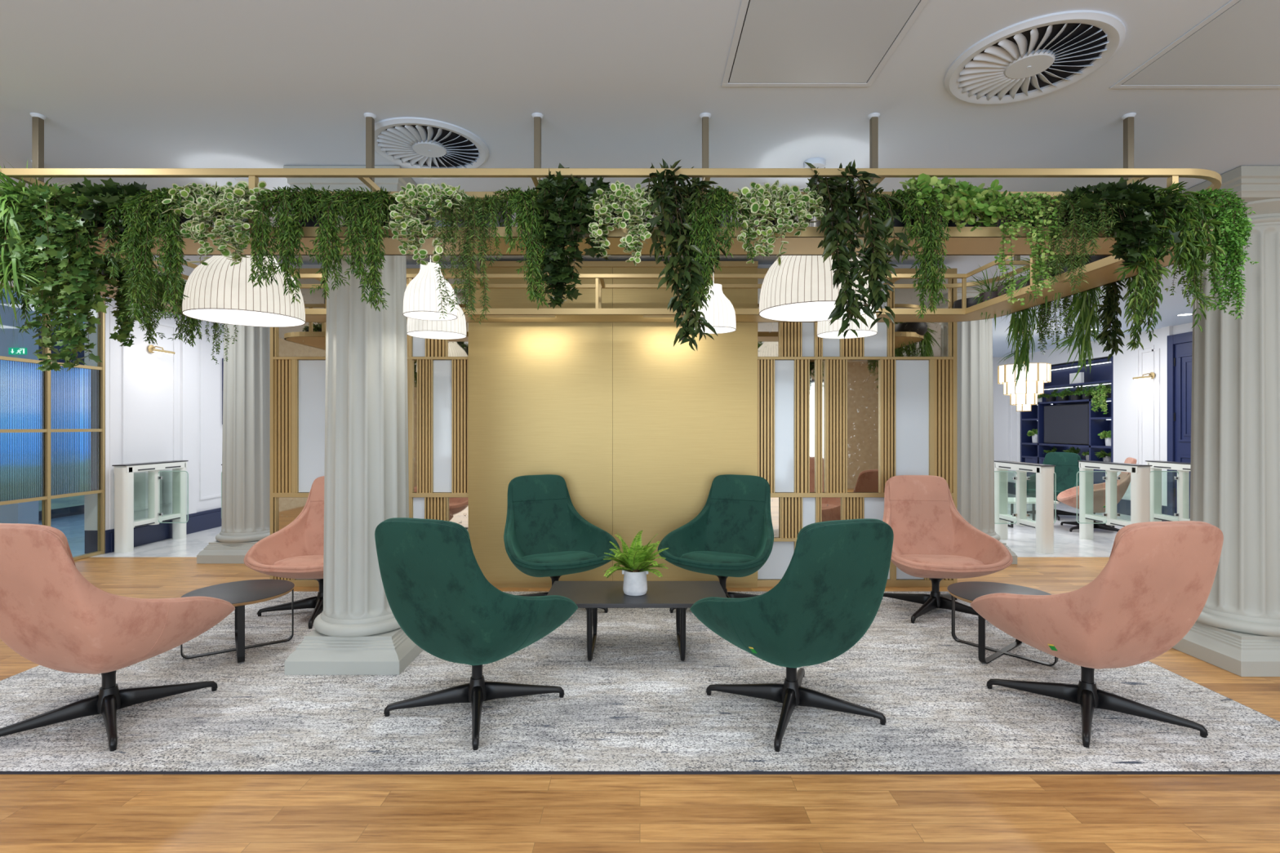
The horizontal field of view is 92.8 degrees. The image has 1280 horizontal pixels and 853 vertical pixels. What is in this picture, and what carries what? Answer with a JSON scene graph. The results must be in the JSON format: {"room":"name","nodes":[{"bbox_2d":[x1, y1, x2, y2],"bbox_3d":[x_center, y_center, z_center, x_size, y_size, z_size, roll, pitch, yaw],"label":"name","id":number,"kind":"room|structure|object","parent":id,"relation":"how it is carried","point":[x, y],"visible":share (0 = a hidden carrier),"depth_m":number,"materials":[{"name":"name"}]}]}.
{"room":"lobby","nodes":[
{"label":"lobby","id":0,"kind":"room"},
{"bbox_2d":[0,302,38,524],"bbox_3d":[-7.575,-0.030,7.375,0.350,2.900,0.250,0,0,0],"label":"wall","id":1,"kind":"structure","parent":0,"point":[25,513],"depth_m":7.25,"materials":[{"name":"blue"}]},
{"bbox_2d":[38,328,84,520],"bbox_3d":[-9.125,-0.030,4.900,0.150,2.900,16.200,0,0,0],"label":"wall","id":2,"kind":"structure","parent":0,"point":[75,510],"depth_m":9.57,"materials":[{"name":"blue"}]},
{"bbox_2d":[38,494,84,511],"bbox_3d":[-9.020,0.170,9.250,0.040,2.200,7.300,0,0,0],"label":"window","id":3,"kind":"structure","parent":2,"relation":"in","point":[59,503],"depth_m":9.55,"materials":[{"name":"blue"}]},
{"bbox_2d":[0,280,223,560],"bbox_3d":[-6.082,-0.030,8.617,0.235,2.900,8.767,0,0,0],"label":"wall","id":4,"kind":"structure","parent":0,"point":[163,406],"depth_m":6.92,"materials":[{"name":"white paint"}]},
{"bbox_2d":[84,297,109,530],"bbox_3d":[-6.085,-0.160,6.830,0.230,2.640,0.060,0,0,0],"label":"trim","id":5,"kind":"structure","parent":4,"relation":"attached to","point":[90,500],"depth_m":6.81,"materials":[{"name":"white paint"}]},
{"bbox_2d":[84,507,221,553],"bbox_3d":[-6.075,1.290,9.890,0.250,0.260,6.180,0,0,0],"label":"baseboard","id":6,"kind":"structure","parent":4,"relation":"attached to","point":[201,521],"depth_m":7.52,"materials":[{"name":"blue paint"}]},
{"bbox_2d":[283,165,423,675],"bbox_3d":[-1.690,-0.029,3.780,0.660,2.898,0.660,0,0,0],"label":"fluted column","id":7,"kind":"structure","parent":0,"point":[357,632],"depth_m":3.57,"materials":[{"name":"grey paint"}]},
{"bbox_2d":[0,0,1279,357],"bbox_3d":[-0.400,-1.530,5.000,17.600,0.100,16.400,0,0,0],"label":"ceiling","id":8,"kind":"structure","parent":0,"point":[116,83],"depth_m":2.73,"materials":[{"name":"white paint"}]},
{"bbox_2d":[8,306,26,354],"bbox_3d":[-7.350,-1.165,7.199,0.200,0.630,0.022,0,0,0],"label":"exit sign","id":9,"kind":"object","parent":8,"relation":"hanging from","point":[12,350],"visible":0.88,"depth_m":7.19,"materials":[{"name":"teal"}]},
{"bbox_2d":[182,177,305,327],"bbox_3d":[-2.330,-1.059,3.610,0.614,0.842,0.614,0,0,0],"label":"pendant lamp","id":10,"kind":"object","parent":8,"relation":"hanging from","point":[218,291],"visible":0.66,"depth_m":3.40,"materials":[{"name":"white fabric"}]},
{"bbox_2d":[402,177,457,320],"bbox_3d":[-1.213,-1.059,3.530,0.300,0.842,0.300,0,0,0],"label":"pendant lamp","id":11,"kind":"object","parent":8,"relation":"hanging from","point":[420,302],"visible":0.8,"depth_m":3.43,"materials":[{"name":"white fabric"}]},
{"bbox_2d":[374,116,488,168],"bbox_3d":[-1.112,-1.468,3.220,0.614,0.024,0.614,0,0,0],"label":"ceiling vent","id":12,"kind":"object","parent":8,"relation":"in","point":[411,142],"visible":0.94,"depth_m":3.17,"materials":[{"name":"white metal"}]},
{"bbox_2d":[406,262,466,339],"bbox_3d":[-1.422,-1.059,4.270,0.400,0.842,0.400,0,0,0],"label":"pendant lamp","id":13,"kind":"object","parent":8,"relation":"hanging from","point":[455,329],"visible":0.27,"depth_m":4.17,"materials":[{"name":"white"}]},
{"bbox_2d":[0,112,1221,322],"bbox_3d":[-0.355,-1.170,3.895,6.370,0.620,2.270,0,0,0],"label":"plant shelf","id":14,"kind":"object","parent":8,"relation":"hanging from","point":[986,242],"visible":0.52,"depth_m":2.88,"materials":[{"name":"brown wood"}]},
{"bbox_2d":[0,180,67,283],"bbox_3d":[-2.720,-0.880,2.791,0.451,0.531,0.414,0,0,5],"label":"plant","id":15,"kind":"object","parent":14,"relation":"hanging from","point":[43,241],"visible":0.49,"depth_m":2.65,"materials":[{"name":"green plant"}]},
{"bbox_2d":[0,193,68,337],"bbox_3d":[-2.663,-0.734,2.837,0.330,0.743,0.455,0,0,-8],"label":"plant","id":16,"kind":"object","parent":14,"relation":"hanging from","point":[41,206],"visible":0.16,"depth_m":2.67,"materials":[{"name":"green plant"}]},
{"bbox_2d":[0,161,79,342],"bbox_3d":[-2.851,-0.797,2.848,0.662,0.921,0.619,0,0,0],"label":"plant","id":17,"kind":"object","parent":14,"relation":"hanging from","point":[8,211],"visible":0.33,"depth_m":2.64,"materials":[{"name":"green plant"}]},
{"bbox_2d":[4,184,109,371],"bbox_3d":[-2.542,-0.685,2.795,0.386,0.903,0.442,0,0,0],"label":"hanging plant","id":18,"kind":"object","parent":14,"relation":"hanging from","point":[82,286],"visible":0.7,"depth_m":2.65,"materials":[{"name":"green plant"}]},
{"bbox_2d":[47,271,75,346],"bbox_3d":[-3.268,-0.761,3.338,0.433,0.670,0.266,0,0,-8],"label":"plant","id":19,"kind":"object","parent":14,"relation":"hanging from","point":[57,326],"visible":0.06,"depth_m":3.27,"materials":[{"name":"green plant"}]},
{"bbox_2d":[48,176,150,253],"bbox_3d":[-2.404,-0.965,2.796,0.394,0.409,0.424,0,0,0],"label":"plant","id":20,"kind":"object","parent":14,"relation":"hanging from","point":[112,190],"visible":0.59,"depth_m":2.67,"materials":[{"name":"green plant"}]},
{"bbox_2d":[89,255,136,346],"bbox_3d":[-3.291,-0.788,3.620,0.497,0.623,0.304,0,0,0],"label":"plant","id":21,"kind":"object","parent":14,"relation":"hanging from","point":[126,326],"visible":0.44,"depth_m":3.68,"materials":[{"name":"green plant"}]},
{"bbox_2d":[83,189,165,327],"bbox_3d":[-2.280,-0.781,2.800,0.338,0.678,0.429,0,0,0],"label":"plant","id":22,"kind":"object","parent":14,"relation":"hanging from","point":[134,260],"visible":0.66,"depth_m":2.65,"materials":[{"name":"green plant"}]},
{"bbox_2d":[97,259,169,344],"bbox_3d":[-3.265,-0.812,3.917,0.445,0.578,0.268,0,0,7],"label":"plant","id":23,"kind":"object","parent":14,"relation":"hanging from","point":[159,288],"visible":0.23,"depth_m":3.91,"materials":[{"name":"green plant"}]},
{"bbox_2d":[120,185,217,320],"bbox_3d":[-2.140,-0.807,2.817,0.340,0.695,0.440,0,0,-4],"label":"plant","id":24,"kind":"object","parent":14,"relation":"hanging from","point":[171,259],"visible":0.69,"depth_m":2.65,"materials":[{"name":"green plant"}]},
{"bbox_2d":[156,266,202,347],"bbox_3d":[-3.279,-0.831,4.214,0.437,0.548,0.269,0,0,7],"label":"plant","id":25,"kind":"object","parent":14,"relation":"hanging from","point":[194,322],"visible":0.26,"depth_m":4.22,"materials":[{"name":"green plant"}]},
{"bbox_2d":[178,291,239,364],"bbox_3d":[-3.258,-0.775,4.556,0.400,0.649,0.284,0,0,0],"label":"plant","id":26,"kind":"object","parent":14,"relation":"hanging from","point":[215,327],"visible":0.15,"depth_m":4.49,"materials":[{"name":"green plant"}]},
{"bbox_2d":[160,181,288,266],"bbox_3d":[-1.873,-0.933,2.814,0.469,0.451,0.412,0,0,0],"label":"plant","id":27,"kind":"object","parent":14,"relation":"hanging from","point":[231,205],"visible":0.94,"depth_m":2.68,"materials":[{"name":"green plant"}]},
{"bbox_2d":[235,182,351,303],"bbox_3d":[-1.546,-0.852,2.803,0.415,0.625,0.468,0,0,0],"label":"plant","id":28,"kind":"object","parent":14,"relation":"hanging from","point":[304,207],"visible":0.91,"depth_m":2.67,"materials":[{"name":"green plant"}]},
{"bbox_2d":[309,186,404,311],"bbox_3d":[-1.263,-0.824,2.805,0.355,0.637,0.432,0,0,0],"label":"hanging plant","id":29,"kind":"object","parent":14,"relation":"hanging from","point":[369,211],"visible":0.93,"depth_m":2.67,"materials":[{"name":"green plant"}]},
{"bbox_2d":[382,182,475,265],"bbox_3d":[-0.936,-0.940,2.803,0.375,0.448,0.406,0,0,-4],"label":"plant","id":30,"kind":"object","parent":14,"relation":"hanging from","point":[413,202],"visible":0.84,"depth_m":2.69,"materials":[{"name":"green plant"}]},
{"bbox_2d":[426,195,480,319],"bbox_3d":[-0.833,-0.782,2.820,0.240,0.633,0.454,0,0,-6],"label":"plant","id":31,"kind":"object","parent":14,"relation":"hanging from","point":[456,220],"visible":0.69,"depth_m":2.67,"materials":[{"name":"green plant"}]},
{"bbox_2d":[453,191,518,324],"bbox_3d":[-0.705,-0.782,2.804,0.267,0.651,0.427,0,0,0],"label":"plant","id":32,"kind":"object","parent":14,"relation":"hanging from","point":[482,205],"visible":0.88,"depth_m":2.67,"materials":[{"name":"green plant"}]},
{"bbox_2d":[480,186,573,308],"bbox_3d":[-0.473,-0.831,2.794,0.406,0.640,0.399,0,0,6],"label":"plant","id":33,"kind":"object","parent":14,"relation":"hanging from","point":[527,215],"visible":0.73,"depth_m":2.67,"materials":[{"name":"green plant"}]},
{"bbox_2d":[532,163,611,308],"bbox_3d":[-0.292,-0.873,2.813,0.350,0.700,0.471,0,0,4],"label":"plant","id":34,"kind":"object","parent":14,"relation":"hanging from","point":[566,193],"visible":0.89,"depth_m":2.66,"materials":[{"name":"green plant"}]},
{"bbox_2d":[578,180,666,266],"bbox_3d":[-0.059,-0.931,2.808,0.381,0.442,0.461,0,0,15],"label":"plant","id":35,"kind":"object","parent":14,"relation":"hanging from","point":[628,207],"visible":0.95,"depth_m":2.68,"materials":[{"name":"green plant"}]},
{"bbox_2d":[640,158,728,350],"bbox_3d":[0.167,-0.797,2.811,0.359,0.934,0.497,0,0,-18],"label":"plant","id":36,"kind":"object","parent":14,"relation":"hanging from","point":[669,194],"visible":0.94,"depth_m":2.67,"materials":[{"name":"green plant"}]},
{"bbox_2d":[679,184,758,312],"bbox_3d":[0.371,-0.828,2.796,0.344,0.651,0.439,0,0,13],"label":"plant","id":37,"kind":"object","parent":14,"relation":"hanging from","point":[724,211],"visible":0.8,"depth_m":2.66,"materials":[{"name":"green plant"}]},
{"bbox_2d":[733,179,826,266],"bbox_3d":[0.618,-0.931,2.810,0.416,0.453,0.411,0,0,2],"label":"plant","id":38,"kind":"object","parent":14,"relation":"hanging from","point":[774,206],"visible":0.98,"depth_m":2.68,"materials":[{"name":"green plant"}]},
{"bbox_2d":[800,159,911,338],"bbox_3d":[0.945,-0.821,2.801,0.456,0.892,0.481,0,0,0],"label":"hanging plant","id":39,"kind":"object","parent":14,"relation":"hanging from","point":[838,197],"visible":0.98,"depth_m":2.65,"materials":[{"name":"green plant"}]},
{"bbox_2d":[870,188,951,319],"bbox_3d":[1.199,-0.798,2.797,0.351,0.658,0.414,0,0,0],"label":"plant","id":40,"kind":"object","parent":14,"relation":"hanging from","point":[931,233],"visible":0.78,"depth_m":2.66,"materials":[{"name":"green plant"}]},
{"bbox_2d":[895,173,976,226],"bbox_3d":[1.334,-1.024,2.822,0.311,0.300,0.384,0,0,0],"label":"plant","id":41,"kind":"object","parent":14,"relation":"hanging from","point":[924,182],"visible":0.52,"depth_m":2.71,"materials":[{"name":"green plant"}]},
{"bbox_2d":[939,179,1013,232],"bbox_3d":[1.531,-1.015,2.792,0.327,0.331,0.418,0,0,13],"label":"plant","id":42,"kind":"object","parent":14,"relation":"hanging from","point":[984,202],"visible":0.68,"depth_m":2.69,"materials":[{"name":"green plant"}]},
{"bbox_2d":[968,266,1041,389],"bbox_3d":[2.766,-0.764,4.615,0.540,0.972,0.476,0,0,21],"label":"hanging plant","id":43,"kind":"object","parent":14,"relation":"hanging from","point":[1021,326],"visible":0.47,"depth_m":4.61,"materials":[{"name":"green plant"}]},
{"bbox_2d":[976,191,1064,305],"bbox_3d":[1.709,-0.820,2.805,0.310,0.584,0.393,0,0,0],"label":"plant","id":44,"kind":"object","parent":14,"relation":"hanging from","point":[1020,205],"visible":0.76,"depth_m":2.68,"materials":[{"name":"green plant"}]},
{"bbox_2d":[987,272,1058,354],"bbox_3d":[2.751,-0.808,4.380,0.427,0.585,0.239,0,0,0],"label":"hanging plant","id":45,"kind":"object","parent":14,"relation":"hanging from","point":[1041,311],"visible":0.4,"depth_m":4.36,"materials":[{"name":"green plant"}]},
{"bbox_2d":[1014,267,1073,348],"bbox_3d":[2.769,-0.814,4.193,0.400,0.556,0.248,0,0,0],"label":"hanging plant","id":46,"kind":"object","parent":14,"relation":"hanging from","point":[1064,301],"visible":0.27,"depth_m":4.18,"materials":[{"name":"green plant"}]},
{"bbox_2d":[1000,256,1106,383],"bbox_3d":[2.752,-0.764,3.972,0.650,0.972,0.470,0,0,0],"label":"hanging plant","id":47,"kind":"object","parent":14,"relation":"hanging from","point":[1083,302],"visible":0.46,"depth_m":3.95,"materials":[{"name":"green plant"}]},
{"bbox_2d":[1029,255,1086,280],"bbox_3d":[2.561,-0.983,3.617,0.408,0.220,0.264,0,0,0],"label":"plant","id":48,"kind":"object","parent":14,"relation":"on","point":[1051,262],"visible":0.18,"depth_m":3.60,"materials":[{"name":"green plant"}]},
{"bbox_2d":[1017,191,1127,295],"bbox_3d":[1.909,-0.837,2.802,0.375,0.524,0.420,0,0,-6],"label":"plant","id":49,"kind":"object","parent":14,"relation":"hanging from","point":[1064,200],"visible":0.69,"depth_m":2.66,"materials":[{"name":"green plant"}]},
{"bbox_2d":[1051,259,1134,361],"bbox_3d":[2.756,-0.761,3.714,0.457,0.735,0.328,0,0,0],"label":"hanging plant","id":50,"kind":"object","parent":14,"relation":"hanging from","point":[1110,307],"visible":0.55,"depth_m":3.71,"materials":[{"name":"green plant"}]},
{"bbox_2d":[1073,255,1162,351],"bbox_3d":[2.759,-0.773,3.512,0.451,0.671,0.308,0,0,0],"label":"plant","id":51,"kind":"object","parent":14,"relation":"hanging from","point":[1132,344],"visible":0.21,"depth_m":3.53,"materials":[{"name":"green plant"}]},
{"bbox_2d":[1060,176,1188,269],"bbox_3d":[2.140,-0.919,2.810,0.502,0.483,0.470,0,0,-3],"label":"plant","id":52,"kind":"object","parent":14,"relation":"hanging from","point":[1127,233],"visible":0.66,"depth_m":2.66,"materials":[{"name":"green plant"}]},
{"bbox_2d":[1106,179,1225,332],"bbox_3d":[2.298,-0.785,2.788,0.436,0.757,0.456,0,0,-15],"label":"plant","id":53,"kind":"object","parent":14,"relation":"hanging from","point":[1191,245],"visible":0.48,"depth_m":2.66,"materials":[{"name":"green plant"}]},
{"bbox_2d":[1164,253,1208,306],"bbox_3d":[2.778,-0.860,3.255,0.412,0.458,0.240,0,0,0],"label":"hanging plant","id":54,"kind":"object","parent":14,"relation":"hanging from","point":[1184,282],"visible":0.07,"depth_m":3.21,"materials":[{"name":"green plant"}]},
{"bbox_2d":[1179,186,1258,319],"bbox_3d":[2.603,-0.797,2.840,0.271,0.662,0.448,0,0,5],"label":"plant","id":55,"kind":"object","parent":14,"relation":"hanging from","point":[1234,228],"visible":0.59,"depth_m":2.68,"materials":[{"name":"green plant"}]},
{"bbox_2d":[288,264,946,268],"bbox_3d":[-0.234,-1.426,5.740,6.081,0.108,0.340,0,0,0],"label":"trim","id":56,"kind":"structure","parent":8,"relation":"attached to","point":[304,266],"depth_m":5.57,"materials":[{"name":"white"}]},
{"bbox_2d":[693,264,736,333],"bbox_3d":[0.488,-1.059,4.050,0.300,0.842,0.300,0,0,0],"label":"pendant lamp","id":57,"kind":"object","parent":8,"relation":"hanging from","point":[720,313],"visible":0.64,"depth_m":3.94,"materials":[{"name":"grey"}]},
{"bbox_2d":[759,157,871,321],"bbox_3d":[0.977,-1.059,3.410,0.614,0.842,0.614,0,0,0],"label":"pendant lamp","id":58,"kind":"object","parent":8,"relation":"hanging from","point":[800,289],"visible":0.56,"depth_m":3.22,"materials":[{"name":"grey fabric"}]},
{"bbox_2d":[720,0,928,86],"bbox_3d":[0.676,-1.477,2.197,0.648,0.006,0.895,0,0,0],"label":"ceiling access panel","id":59,"kind":"object","parent":8,"relation":"attached to","point":[775,42],"visible":1,"depth_m":2.32,"materials":[{"name":"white paint"}]},
{"bbox_2d":[817,307,877,338],"bbox_3d":[1.439,-1.059,4.240,0.400,0.842,0.400,0,0,0],"label":"pendant lamp","id":60,"kind":"object","parent":8,"relation":"hanging from","point":[824,330],"visible":0.31,"depth_m":4.15,"materials":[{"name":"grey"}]},
{"bbox_2d":[997,361,1051,411],"bbox_3d":[5.950,-0.858,9.450,0.690,1.245,0.708,0,0,0],"label":"chandelier","id":61,"kind":"object","parent":8,"relation":"hanging from","point":[1024,395],"visible":0.91,"depth_m":9.28,"materials":[{"name":"white glass"}]},
{"bbox_2d":[944,9,1125,104],"bbox_3d":[1.578,-1.468,2.472,0.614,0.024,0.614,0,0,0],"label":"ceiling vent","id":62,"kind":"object","parent":8,"relation":"in","point":[1045,54],"visible":1,"depth_m":2.42,"materials":[{"name":"white metal"}]},
{"bbox_2d":[1110,0,1279,88],"bbox_3d":[2.500,-1.477,2.205,0.900,0.006,0.910,0,0,0],"label":"ceiling access panel","id":63,"kind":"object","parent":8,"relation":"attached to","point":[1237,46],"visible":1,"depth_m":2.42,"materials":[{"name":"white paint"}]},
{"bbox_2d":[0,493,1279,852],"bbox_3d":[-0.400,1.469,5.000,17.600,0.102,16.400,0,0,0],"label":"floor","id":64,"kind":"structure","parent":0,"point":[39,813],"depth_m":2.28,"materials":[{"name":"brown wood"}]},
{"bbox_2d":[111,460,188,552],"bbox_3d":[-5.682,0.925,7.315,0.492,0.985,0.950,0,0,0],"label":"turnstile","id":65,"kind":"object","parent":64,"relation":"on","point":[124,522],"visible":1,"depth_m":7.28,"materials":[{"name":"white metal"}]},
{"bbox_2d":[196,324,270,564],"bbox_3d":[-4.260,-0.029,6.630,0.660,2.898,0.660,0,0,0],"label":"fluted column","id":66,"kind":"structure","parent":64,"relation":"on","point":[246,438],"depth_m":6.43,"materials":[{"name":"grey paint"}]},
{"bbox_2d":[270,268,468,586],"bbox_3d":[-2.390,0.010,5.481,1.769,2.821,0.178,0,0,0],"label":"lattice screen","id":67,"kind":"object","parent":64,"relation":"on","point":[437,370],"visible":0.31,"depth_m":5.42,"materials":[{"name":"wood"}]},
{"bbox_2d":[468,261,758,587],"bbox_3d":[-0.239,-0.015,5.447,2.546,2.869,0.225,0,0,0],"label":"panel","id":68,"kind":"object","parent":64,"relation":"on","point":[638,427],"visible":0.66,"depth_m":5.36,"materials":[{"name":"gold metal"}]},
{"bbox_2d":[0,591,1279,774],"bbox_3d":[-0.242,1.414,3.843,6.596,0.012,2.714,0,0,0],"label":"area rug","id":69,"kind":"object","parent":64,"relation":"on","point":[636,708],"visible":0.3,"depth_m":2.96,"materials":[{"name":"grey carpet"}]},
{"bbox_2d":[0,523,235,751],"bbox_3d":[-2.583,0.906,2.933,0.875,1.003,0.849,0,0,7],"label":"lounge chair","id":70,"kind":"object","parent":69,"relation":"on","point":[51,616],"visible":1,"depth_m":2.69,"materials":[{"name":"pink fabric"}]},
{"bbox_2d":[180,579,294,662],"bbox_3d":[-2.530,1.224,3.850,0.610,0.368,0.610,0,0,-35],"label":"round side table","id":71,"kind":"object","parent":69,"relation":"on","point":[239,594],"visible":0.86,"depth_m":3.81,"materials":[{"name":"grey laminate"}]},
{"bbox_2d":[243,475,324,629],"bbox_3d":[-2.416,0.906,4.662,0.897,1.003,0.905,0,0,-6],"label":"lounge chair","id":72,"kind":"object","parent":69,"relation":"on","point":[295,551],"visible":0.47,"depth_m":4.61,"materials":[{"name":"pink fabric"}]},
{"bbox_2d":[272,555,323,566],"bbox_3d":[-2.414,1.028,4.595,0.600,0.095,0.524,0,0,-6],"label":"seat cushion","id":73,"kind":"object","parent":72,"relation":"on","point":[277,560],"depth_m":4.48,"materials":[{"name":"pink fabric"}]},
{"bbox_2d":[374,517,577,750],"bbox_3d":[-0.829,0.906,3.044,0.875,1.003,0.850,0,0,20],"label":"lounge chair","id":74,"kind":"object","parent":69,"relation":"on","point":[436,588],"visible":1,"depth_m":2.76,"materials":[{"name":"green fabric"}]},
{"bbox_2d":[503,474,620,613],"bbox_3d":[-0.673,0.906,4.764,0.875,1.003,0.850,0,0,-28],"label":"lounge chair","id":75,"kind":"object","parent":69,"relation":"on","point":[544,535],"visible":0.92,"depth_m":4.94,"materials":[{"name":"green fabric"}]},
{"bbox_2d":[521,551,597,563],"bbox_3d":[-0.634,1.028,4.691,0.600,0.095,0.524,0,0,-28],"label":"seat cushion","id":76,"kind":"object","parent":75,"relation":"on","point":[536,557],"depth_m":4.64,"materials":[{"name":"green fabric"}]},
{"bbox_2d":[546,581,727,661],"bbox_3d":[-0.022,1.223,3.840,1.106,0.366,0.530,0,0,0],"label":"coffee table","id":77,"kind":"object","parent":69,"relation":"on","point":[591,596],"visible":0.93,"depth_m":3.77,"materials":[{"name":"grey laminate"}]},
{"bbox_2d":[622,568,648,595],"bbox_3d":[-0.030,0.966,3.800,0.166,0.146,0.152,0,0,0],"label":"pot","id":78,"kind":"object","parent":77,"relation":"on","point":[635,584],"depth_m":3.74,"materials":[{"name":"ceramic"}]},
{"bbox_2d":[603,530,667,595],"bbox_3d":[-0.024,0.833,3.806,0.418,0.412,0.449,0,0,-5],"label":"potted fern","id":79,"kind":"object","parent":77,"relation":"on","point":[636,563],"visible":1,"depth_m":3.74,"materials":[{"name":"green plant"}]},
{"bbox_2d":[657,474,773,613],"bbox_3d":[0.656,0.906,4.764,0.875,1.003,0.850,0,0,28],"label":"lounge chair","id":80,"kind":"object","parent":69,"relation":"on","point":[732,535],"visible":0.95,"depth_m":4.94,"materials":[{"name":"green fabric"}]},
{"bbox_2d":[680,551,756,563],"bbox_3d":[0.617,1.028,4.691,0.600,0.095,0.524,0,0,28],"label":"seat cushion","id":81,"kind":"object","parent":80,"relation":"on","point":[717,557],"depth_m":4.64,"materials":[{"name":"green fabric"}]},
{"bbox_2d":[689,518,893,751],"bbox_3d":[0.764,0.906,3.014,0.875,1.003,0.850,0,0,-20],"label":"lounge chair","id":82,"kind":"object","parent":69,"relation":"on","point":[830,592],"visible":1,"depth_m":2.73,"materials":[{"name":"green fabric"}]},
{"bbox_2d":[881,475,1013,623],"bbox_3d":[2.263,0.906,4.687,0.875,1.003,0.850,0,0,6],"label":"lounge chair","id":83,"kind":"object","parent":69,"relation":"on","point":[932,540],"visible":0.91,"depth_m":4.86,"materials":[{"name":"pink fabric"}]},
{"bbox_2d":[898,554,984,565],"bbox_3d":[2.254,1.028,4.605,0.600,0.095,0.524,0,0,6],"label":"seat cushion","id":84,"kind":"object","parent":83,"relation":"on","point":[936,559],"depth_m":4.53,"materials":[{"name":"pink fabric"}]},
{"bbox_2d":[946,581,1057,666],"bbox_3d":[2.250,1.224,3.790,0.610,0.368,0.610,0,0,-39],"label":"round side table","id":85,"kind":"object","parent":69,"relation":"on","point":[967,592],"visible":0.58,"depth_m":3.83,"materials":[{"name":"grey laminate"}]},
{"bbox_2d":[969,520,1223,747],"bbox_3d":[2.221,0.906,2.993,0.875,1.003,0.850,0,0,-7],"label":"lounge chair","id":86,"kind":"object","parent":69,"relation":"on","point":[1157,580],"visible":1,"depth_m":2.71,"materials":[{"name":"pink fabric"}]},
{"bbox_2d":[757,268,956,586],"bbox_3d":[1.919,0.010,5.481,1.774,2.821,0.178,0,0,0],"label":"lattice screen","id":87,"kind":"object","parent":64,"relation":"on","point":[838,419],"visible":0.57,"depth_m":5.42,"materials":[{"name":"wood"}]},
{"bbox_2d":[956,283,1017,564],"bbox_3d":[3.560,-0.029,6.600,0.660,2.898,0.660,0,0,0],"label":"fluted column","id":88,"kind":"structure","parent":64,"relation":"on","point":[975,378],"depth_m":6.40,"materials":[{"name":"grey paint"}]},
{"bbox_2d":[994,460,1056,554],"bbox_3d":[4.550,0.925,7.255,0.690,0.985,0.853,0,0,-37],"label":"turnstile","id":89,"kind":"object","parent":64,"relation":"on","point":[1044,522],"visible":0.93,"depth_m":7.22,"materials":[{"name":"white metal"}]},
{"bbox_2d":[1008,497,1059,528],"bbox_3d":[5.500,1.235,8.750,0.700,0.374,0.500,0,0,0],"label":"coffee table","id":90,"kind":"object","parent":64,"relation":"on","point":[1011,500],"visible":0.44,"depth_m":8.60,"materials":[{"name":"white"}]},
{"bbox_2d":[1013,452,1080,520],"bbox_3d":[6.502,0.916,9.616,0.849,1.003,0.875,0,0,-35],"label":"lounge chair","id":91,"kind":"object","parent":64,"relation":"on","point":[1067,464],"visible":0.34,"depth_m":9.71,"materials":[{"name":"green fabric"}]},
{"bbox_2d":[1020,355,1113,484],"bbox_3d":[8.027,0.125,11.350,0.345,2.590,2.460,0,0,0],"label":"shelving unit","id":92,"kind":"object","parent":64,"relation":"on","point":[1101,370],"visible":0.3,"depth_m":11.25,"materials":[{"name":"blue paint"}]},
{"bbox_2d":[1044,404,1088,444],"bbox_3d":[7.923,-0.040,11.320,0.053,0.720,1.200,0,0,0],"label":"television","id":93,"kind":"object","parent":92,"relation":"on","point":[1063,424],"visible":1,"depth_m":11.26,"materials":[{"name":"black"}]},
{"bbox_2d":[1090,383,1111,413],"bbox_3d":[7.936,-0.469,10.369,0.348,0.522,0.347,0,0,0],"label":"potted plant","id":94,"kind":"object","parent":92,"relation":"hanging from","point":[1104,390],"visible":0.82,"depth_m":10.35,"materials":[{"name":"green plant"}]},
{"bbox_2d":[1057,457,1137,532],"bbox_3d":[6.224,0.916,8.336,0.850,1.003,0.875,0,0,30],"label":"lounge chair","id":95,"kind":"object","parent":64,"relation":"on","point":[1068,497],"visible":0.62,"depth_m":8.14,"materials":[{"name":"pink fabric"}]},
{"bbox_2d":[1076,460,1152,539],"bbox_3d":[5.640,0.925,7.275,0.690,0.985,0.853,0,0,-37],"label":"turnstile","id":96,"kind":"object","parent":64,"relation":"on","point":[1140,473],"visible":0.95,"depth_m":7.25,"materials":[{"name":"white metal"}]},
{"bbox_2d":[1145,460,1191,521],"bbox_3d":[6.332,0.925,7.275,0.492,0.985,0.950,0,0,0],"label":"turnstile","id":97,"kind":"object","parent":64,"relation":"on","point":[1183,468],"visible":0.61,"depth_m":7.38,"materials":[{"name":"white metal"}]},
{"bbox_2d":[1172,165,1279,676],"bbox_3d":[3.735,-0.029,3.780,0.660,2.898,0.660,0,0,0],"label":"fluted column","id":98,"kind":"structure","parent":64,"relation":"on","point":[1235,464],"depth_m":3.61,"materials":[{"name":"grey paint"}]},
{"bbox_2d":[992,357,1008,461],"bbox_3d":[1.000,-0.030,13.100,14.400,2.900,0.200,0,0,0],"label":"wall","id":99,"kind":"structure","parent":0,"point":[1000,401],"depth_m":13.00,"materials":[{"name":"white paint"}]},
{"bbox_2d":[1008,322,1192,506],"bbox_3d":[8.050,-0.030,4.900,0.500,2.900,16.200,0,0,0],"label":"wall","id":100,"kind":"structure","parent":0,"point":[1140,405],"depth_m":9.65,"materials":[{"name":"white paint"}]},
{"bbox_2d":[1008,482,1167,521],"bbox_3d":[7.825,1.300,8.470,0.050,0.240,8.940,0,0,0],"label":"baseboard","id":101,"kind":"structure","parent":100,"relation":"attached to","point":[1123,507],"depth_m":9.83,"materials":[{"name":"blue"}]},
{"bbox_2d":[1167,331,1192,518],"bbox_3d":[7.815,0.040,8.450,0.070,2.760,1.100,0,0,0],"label":"door","id":102,"kind":"structure","parent":100,"relation":"in","point":[1179,345],"depth_m":8.85,"materials":[{"name":"blue paint"}]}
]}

